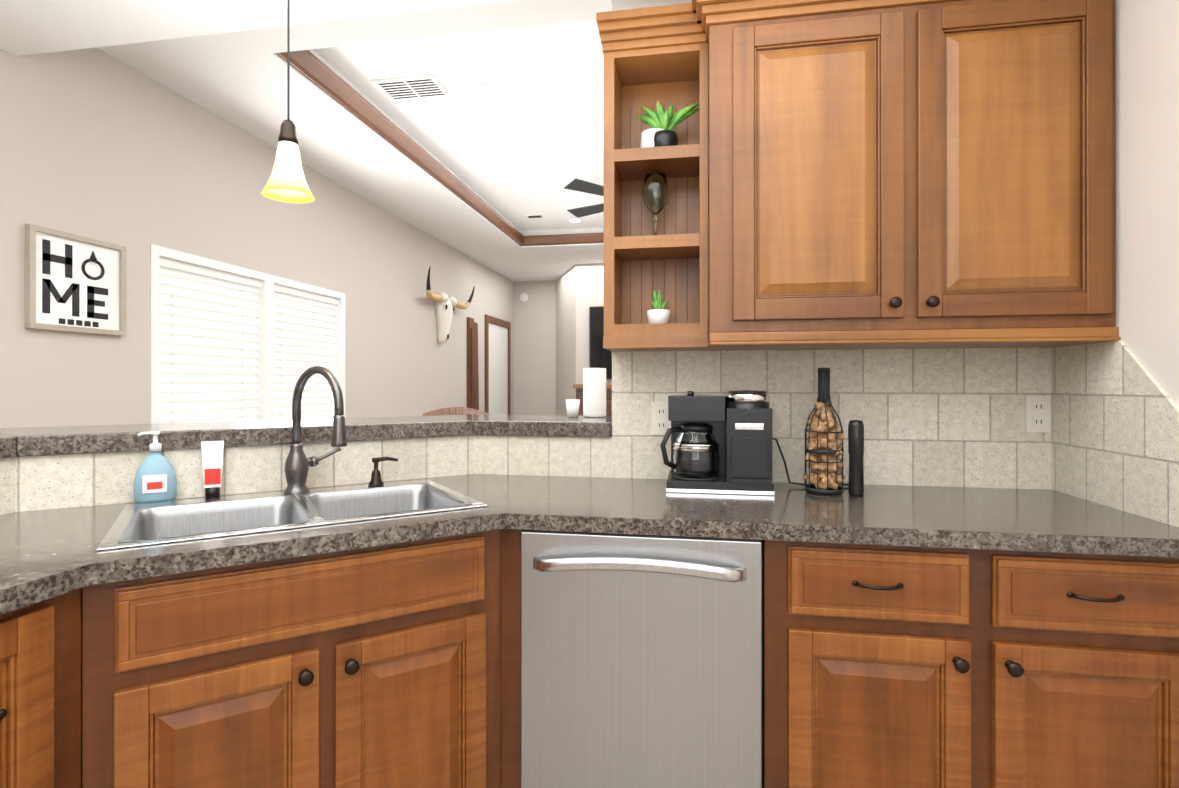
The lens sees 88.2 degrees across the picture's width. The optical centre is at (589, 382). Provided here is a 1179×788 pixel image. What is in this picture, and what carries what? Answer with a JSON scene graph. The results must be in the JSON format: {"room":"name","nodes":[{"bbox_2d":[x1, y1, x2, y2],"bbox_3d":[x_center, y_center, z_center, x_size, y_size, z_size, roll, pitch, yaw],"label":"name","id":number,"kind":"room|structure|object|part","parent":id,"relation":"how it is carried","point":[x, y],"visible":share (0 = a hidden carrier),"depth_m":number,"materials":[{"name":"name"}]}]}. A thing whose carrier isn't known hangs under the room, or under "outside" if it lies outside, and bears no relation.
{"room":"kitchen","nodes":[
{"label":"kitchen","id":0,"kind":"room"},
{"bbox_2d":[0,0,511,55],"bbox_3d":[-0.747,-1.433,0.096,3.750,0.300,3.990,0,0,10],"label":"ceiling","id":1,"kind":"structure","parent":0,"point":[29,27],"depth_m":2.12,"materials":[{"name":"white paint"}]},
{"bbox_2d":[261,0,314,202],"bbox_3d":[-0.853,-0.905,1.722,0.136,0.752,0.136,0,0,10],"label":"pendant lamp","id":2,"kind":"object","parent":1,"relation":"hanging from","point":[286,182],"visible":1,"depth_m":1.70,"materials":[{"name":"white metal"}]},
{"bbox_3d":[-0.853,-0.605,1.722,0.136,0.152,0.136,0,0,10],"label":"lamp shade","id":3,"kind":"part","parent":2,"relation":"part of","materials":[{"name":"white glass"}]},
{"bbox_3d":[-0.853,-0.978,1.722,0.120,0.605,0.120,0,0,10],"label":"cord","id":4,"kind":"part","parent":2,"relation":"part of","materials":[{"name":"brown metal"}]},
{"bbox_2d":[0,48,513,427],"bbox_3d":[-2.073,-0.118,3.742,0.120,2.740,10.720,0,0,10],"label":"wall","id":5,"kind":"structure","parent":0,"point":[97,144],"depth_m":3.05,"materials":[{"name":"beige paint"}]},
{"bbox_2d":[25,224,125,335],"bbox_3d":[-2.197,-0.425,2.617,0.036,0.414,0.414,0,0,10],"label":"home sign","id":6,"kind":"object","parent":5,"relation":"attached to","point":[75,283],"visible":1,"depth_m":2.59,"materials":[{"name":"white wood"}]},
{"bbox_2d":[151,244,344,423],"bbox_3d":[-2.050,-0.188,3.804,0.104,0.980,1.670,0,0,10],"label":"window","id":7,"kind":"structure","parent":5,"relation":"in","point":[266,297],"depth_m":3.73,"materials":[{"name":"white"}]},
{"bbox_2d":[159,256,339,423],"bbox_3d":[-2.047,-0.188,3.804,0.060,0.890,1.579,0,0,10],"label":"window blinds","id":8,"kind":"object","parent":7,"relation":"attached to","point":[172,267],"visible":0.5,"depth_m":3.53,"materials":[{"name":"white plastic"}]},
{"bbox_2d":[426,267,474,342],"bbox_3d":[-1.476,-0.753,6.288,0.171,0.676,1.172,0,0,10],"label":"skull","id":9,"kind":"object","parent":5,"relation":"attached to","point":[444,304],"visible":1,"depth_m":6.24,"materials":[{"name":"beige"}]},
{"bbox_2d":[485,315,510,414],"bbox_3d":[-1.224,0.197,8.177,0.022,2.120,1.030,0,0,10],"label":"door","id":10,"kind":"structure","parent":5,"relation":"attached to","point":[497,366],"depth_m":8.16,"materials":[{"name":"white wood"}]},
{"bbox_2d":[8,436,611,787],"bbox_3d":[-0.917,0.721,1.092,1.590,1.055,2.740,0,0,10],"label":"wall","id":11,"kind":"structure","parent":0,"point":[81,651],"depth_m":1.67,"materials":[{"name":"beige paint"}]},
{"bbox_2d":[0,415,611,458],"bbox_3d":[-1.032,0.166,1.255,1.867,0.054,3.020,0,0,10],"label":"bar","id":12,"kind":"object","parent":11,"relation":"on","point":[37,441],"visible":0.9,"depth_m":1.96,"materials":[{"name":"stone"}]},
{"bbox_2d":[566,399,579,417],"bbox_3d":[-0.068,0.103,2.467,0.060,0.072,0.059,0,0,10],"label":"cup","id":13,"kind":"object","parent":12,"relation":"on","point":[572,406],"visible":1,"depth_m":2.44,"materials":[{"name":"white ceramic"}]},
{"bbox_2d":[583,368,605,416],"bbox_3d":[0.022,0.039,2.512,0.096,0.200,0.096,0,0,10],"label":"paper towel roll","id":14,"kind":"object","parent":12,"relation":"on","point":[594,392],"visible":1,"depth_m":2.47,"materials":[{"name":"white paper"}]},
{"bbox_2d":[0,435,611,514],"bbox_3d":[-0.868,0.266,1.023,1.470,0.145,2.620,0,0,10],"label":"wall tile","id":15,"kind":"structure","parent":11,"relation":"attached to","point":[30,483],"depth_m":1.97,"materials":[{"name":"tile"}]},
{"bbox_2d":[298,658,359,685],"bbox_3d":[-0.581,0.644,1.357,0.109,0.031,0.102,0,0,10],"label":"cabinet knobs","id":16,"kind":"object","parent":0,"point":[310,671],"depth_m":1.37,"materials":[{"name":"brown metal"}]},
{"bbox_2d":[95,0,611,281],"bbox_3d":[0.167,-1.601,5.316,3.750,0.230,6.610,0,0,10],"label":"ceiling","id":17,"kind":"structure","parent":0,"point":[528,138],"depth_m":3.52,"materials":[{"name":"white paint"}]},
{"bbox_2d":[284,50,316,61],"bbox_3d":[-0.248,-1.552,2.567,2.280,0.100,0.050,0,0,10],"label":"crown molding","id":18,"kind":"structure","parent":17,"relation":"attached to","point":[303,55],"depth_m":2.89,"materials":[{"name":"brown wood"}]},
{"bbox_2d":[276,52,523,245],"bbox_3d":[-1.068,-1.549,4.700,0.050,0.100,3.970,0,0,10],"label":"crown molding","id":19,"kind":"structure","parent":17,"relation":"attached to","point":[311,67],"depth_m":3.76,"materials":[{"name":"brown wood"}]},
{"bbox_2d":[372,74,543,217],"bbox_3d":[-0.778,-1.660,4.705,0.360,0.014,2.820,0,0,10],"label":"ceiling vent","id":20,"kind":"object","parent":17,"relation":"in","point":[412,87],"visible":1,"depth_m":3.41,"materials":[{"name":"white metal"}]},
{"bbox_2d":[469,83,499,96],"bbox_3d":[-0.599,-1.665,3.466,0.168,0.006,0.168,0,0,1],"label":"recessed light","id":21,"kind":"object","parent":17,"relation":"in","point":[483,90],"depth_m":3.46,"materials":[{"name":"white"}]},
{"bbox_2d":[524,232,603,245],"bbox_3d":[0.427,-1.547,6.428,2.280,0.100,0.050,0,0,10],"label":"crown molding","id":22,"kind":"structure","parent":17,"relation":"attached to","point":[582,238],"depth_m":6.54,"materials":[{"name":"brown wood"}]},
{"bbox_2d":[567,218,582,222],"bbox_3d":[-0.147,-1.662,6.219,0.168,0.006,0.168,0,0,1],"label":"recessed light","id":23,"kind":"object","parent":17,"relation":"in","point":[574,220],"depth_m":6.21,"materials":[{"name":"white"}]},
{"bbox_2d":[564,178,603,217],"bbox_3d":[0.415,-1.512,4.743,1.289,0.310,1.282,0,0,10],"label":"ceiling fan","id":24,"kind":"object","parent":17,"relation":"hanging from","point":[575,184],"visible":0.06,"depth_m":4.50,"materials":[{"name":"brown metal"}]},
{"bbox_2d":[514,263,611,414],"bbox_3d":[0.650,-0.113,8.078,3.750,2.740,1.240,0,0,10],"label":"wall","id":25,"kind":"structure","parent":0,"point":[551,340],"depth_m":8.79,"materials":[{"name":"beige paint"}]},
{"bbox_2d":[520,293,527,301],"bbox_3d":[-0.955,-1.242,8.852,0.130,0.130,0.030,0,0,10],"label":"thermostat","id":26,"kind":"object","parent":25,"relation":"attached to","point":[523,297],"visible":1,"depth_m":8.84,"materials":[{"name":"white plastic"}]},
{"bbox_2d":[589,306,611,378],"bbox_3d":[0.726,-0.494,7.409,1.470,0.900,0.045,0,0,10],"label":"wall-mounted tv","id":27,"kind":"object","parent":25,"relation":"attached to","point":[600,356],"visible":0.18,"depth_m":7.50,"materials":[{"name":"black plastic"}]},
{"bbox_2d":[635,100,698,147],"bbox_3d":[0.268,-0.850,2.046,0.233,0.178,0.115,0,0,10],"label":"plant","id":28,"kind":"object","parent":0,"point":[662,122],"depth_m":2.02,"materials":[{"name":"green plant"}]},
{"bbox_2d":[612,0,1049,489],"bbox_3d":[0.791,-0.120,2.124,1.420,2.740,0.120,0,0,10],"label":"wall","id":29,"kind":"structure","parent":0,"point":[624,4],"depth_m":2.17,"materials":[{"name":"white paint"}]},
{"bbox_2d":[612,348,1051,489],"bbox_3d":[0.780,0.107,2.061,1.420,0.465,0.008,0,0,10],"label":"wall tile","id":30,"kind":"structure","parent":29,"relation":"attached to","point":[952,417],"depth_m":2.02,"materials":[{"name":"tile"}]},
{"bbox_2d":[651,402,670,434],"bbox_3d":[0.253,0.125,2.144,0.070,0.116,0.008,0,0,10],"label":"electrical outlet plate","id":31,"kind":"object","parent":30,"relation":"attached to","point":[660,423],"depth_m":2.14,"materials":[{"name":"beige plastic"}]},
{"bbox_2d":[1025,396,1050,431],"bbox_3d":[1.431,0.099,1.938,0.070,0.116,0.008,0,0,10],"label":"electrical outlet plate","id":32,"kind":"object","parent":30,"relation":"attached to","point":[1037,413],"depth_m":1.94,"materials":[{"name":"beige plastic"}]},
{"bbox_2d":[696,0,1118,343],"bbox_3d":[0.905,-0.628,1.881,1.110,0.955,0.320,0,0,10],"label":"upper cabinet","id":33,"kind":"object","parent":29,"relation":"attached to","point":[845,174],"depth_m":1.73,"materials":[{"name":"brown wood"}]},
{"bbox_2d":[1115,0,1178,407],"bbox_3d":[1.739,-0.119,3.075,0.120,2.740,10.720,0,0,10],"label":"wall","id":34,"kind":"structure","parent":0,"point":[1147,154],"depth_m":1.53,"materials":[{"name":"white paint"}]},
{"bbox_2d":[1052,340,1178,526],"bbox_3d":[1.419,0.106,1.613,0.008,0.465,0.651,0,0,10],"label":"wall tiles","id":35,"kind":"structure","parent":34,"relation":"attached to","point":[1115,426],"depth_m":1.65,"materials":[{"name":"tile"}]},
{"bbox_3d":[-0.177,1.276,3.348,3.990,0.050,10.840,0,0,10],"label":"floor","id":36,"kind":"structure","parent":0,"visible":0},
{"bbox_2d":[0,578,123,787],"bbox_3d":[-1.235,0.813,1.041,0.670,0.870,0.460,0,0,10],"label":"base cabinet","id":37,"kind":"object","parent":36,"relation":"on","point":[40,635],"depth_m":1.12,"materials":[{"name":"brown wood"}]},
{"bbox_2d":[120,534,499,787],"bbox_3d":[-0.606,0.813,1.396,0.653,0.870,0.593,0,0,10],"label":"base cabinet","id":38,"kind":"object","parent":36,"relation":"on","point":[478,630],"depth_m":1.36,"materials":[{"name":"brown wood"}]},
{"bbox_2d":[0,514,123,605],"bbox_3d":[-1.332,0.355,0.726,0.641,0.045,1.875,0,0,10],"label":"countertop","id":39,"kind":"structure","parent":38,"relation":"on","point":[28,566],"depth_m":1.15,"materials":[{"name":"grey stone"}]},
{"bbox_2d":[84,502,503,609],"bbox_3d":[-0.623,0.356,1.419,0.724,0.045,0.664,0,0,10],"label":"countertop","id":40,"kind":"structure","parent":38,"relation":"on","point":[388,564],"depth_m":1.37,"materials":[{"name":"grey stone"}]},
{"bbox_2d":[9,470,1178,557],"bbox_3d":[-0.017,0.360,1.745,2.880,0.053,0.885,0,0,10],"label":"countertop","id":41,"kind":"structure","parent":38,"relation":"on","point":[1021,521],"depth_m":1.57,"materials":[{"name":"grey stone"}]},
{"bbox_2d":[134,431,176,503],"bbox_3d":[-1.234,0.238,1.728,0.081,0.201,0.077,0,0,10],"label":"soap bottle","id":42,"kind":"object","parent":41,"relation":"on","point":[155,479],"visible":0.94,"depth_m":1.71,"materials":[{"name":"blue plastic"}]},
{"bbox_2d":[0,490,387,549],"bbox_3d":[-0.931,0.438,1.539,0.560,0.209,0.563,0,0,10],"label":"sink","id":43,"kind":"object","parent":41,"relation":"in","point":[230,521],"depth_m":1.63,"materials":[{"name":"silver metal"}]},
{"bbox_2d":[201,441,223,497],"bbox_3d":[-1.121,0.256,1.808,0.058,0.165,0.040,0,0,-32],"label":"tube","id":44,"kind":"object","parent":41,"relation":"on","point":[212,458],"visible":0.94,"depth_m":1.80,"materials":[{"name":"white plastic"}]},
{"bbox_2d":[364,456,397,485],"bbox_3d":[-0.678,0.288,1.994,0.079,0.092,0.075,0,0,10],"label":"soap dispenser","id":45,"kind":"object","parent":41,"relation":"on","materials":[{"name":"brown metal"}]},
{"bbox_2d":[368,456,397,486],"bbox_3d":[-0.679,0.288,1.994,0.079,0.092,0.075,0,0,10],"label":"soap dispenser","id":46,"kind":"object","parent":41,"relation":"on","point":[376,481],"depth_m":1.98,"materials":[{"name":"brown metal"}]},
{"bbox_2d":[316,481,507,525],"bbox_3d":[-0.593,0.438,1.753,0.559,0.209,0.562,0,0,10],"label":"sink","id":47,"kind":"object","parent":41,"relation":"in","point":[430,502],"depth_m":1.92,"materials":[{"name":"silver metal"}]},
{"bbox_2d":[660,390,847,495],"bbox_3d":[0.556,0.181,1.952,0.646,0.315,0.260,0,0,10],"label":"coffee maker","id":48,"kind":"object","parent":41,"relation":"on","point":[721,444],"visible":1,"depth_m":1.88,"materials":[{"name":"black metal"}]},
{"bbox_3d":[0.738,0.256,1.993,0.302,0.161,0.052,0,0,10],"label":"cord","id":49,"kind":"part","parent":48,"relation":"part of","materials":[{"name":"black plastic"}]},
{"bbox_2d":[803,368,844,495],"bbox_3d":[0.721,0.146,1.873,0.119,0.385,0.120,0,0,10],"label":"cage","id":50,"kind":"object","parent":41,"relation":"on","point":[823,448],"visible":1,"depth_m":1.84,"materials":[{"name":"black metal"}]},
{"bbox_2d":[848,420,863,496],"bbox_3d":[0.799,0.224,1.823,0.044,0.228,0.044,0,0,10],"label":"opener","id":51,"kind":"object","parent":41,"relation":"on","point":[856,455],"visible":1,"depth_m":1.80,"materials":[{"name":"black plastic"}]},
{"bbox_2d":[423,407,489,415],"bbox_3d":[-0.958,0.707,3.921,0.500,1.090,0.448,0,0,18],"label":"chair","id":52,"kind":"object","parent":36,"relation":"on","point":[455,411],"visible":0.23,"depth_m":4.10,"materials":[{"name":"brown wood"}]},
{"bbox_2d":[467,317,478,409],"bbox_3d":[-1.372,0.246,7.248,0.048,2.020,0.370,0,0,10],"label":"door","id":53,"kind":"structure","parent":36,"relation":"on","point":[472,371],"depth_m":7.12,"materials":[{"name":"brown wood"}]},
{"bbox_2d":[573,384,611,415],"bbox_3d":[0.383,0.636,7.273,1.100,1.240,0.425,0,0,10],"label":"console","id":54,"kind":"object","parent":36,"relation":"on","point":[579,390],"visible":0.02,"depth_m":7.12,"materials":[{"name":"brown wood"}]},
{"bbox_2d":[500,522,771,787],"bbox_3d":[0.145,0.814,1.831,0.676,0.870,0.608,0,0,10],"label":"base cabinet","id":55,"kind":"object","parent":36,"relation":"on","point":[629,658],"depth_m":1.53,"materials":[{"name":"metal"}]},
{"bbox_2d":[521,529,762,787],"bbox_3d":[0.168,0.814,1.802,0.622,0.870,0.658,0,0,10],"label":"dishwasher","id":56,"kind":"object","parent":55,"relation":"in","point":[642,649],"depth_m":1.52,"materials":[{"name":"metal"}]},
{"bbox_2d":[772,542,995,787],"bbox_3d":[0.719,0.814,1.734,0.485,0.870,0.601,0,0,10],"label":"base cabinet","id":57,"kind":"object","parent":36,"relation":"on","point":[884,657],"depth_m":1.44,"materials":[{"name":"brown wood"}]},
{"bbox_2d":[996,550,1178,787],"bbox_3d":[1.190,0.814,1.652,0.471,0.870,0.601,0,0,10],"label":"base cabinet","id":58,"kind":"object","parent":36,"relation":"on","point":[1087,645],"depth_m":1.36,"materials":[{"name":"brown wood"}]}
]}

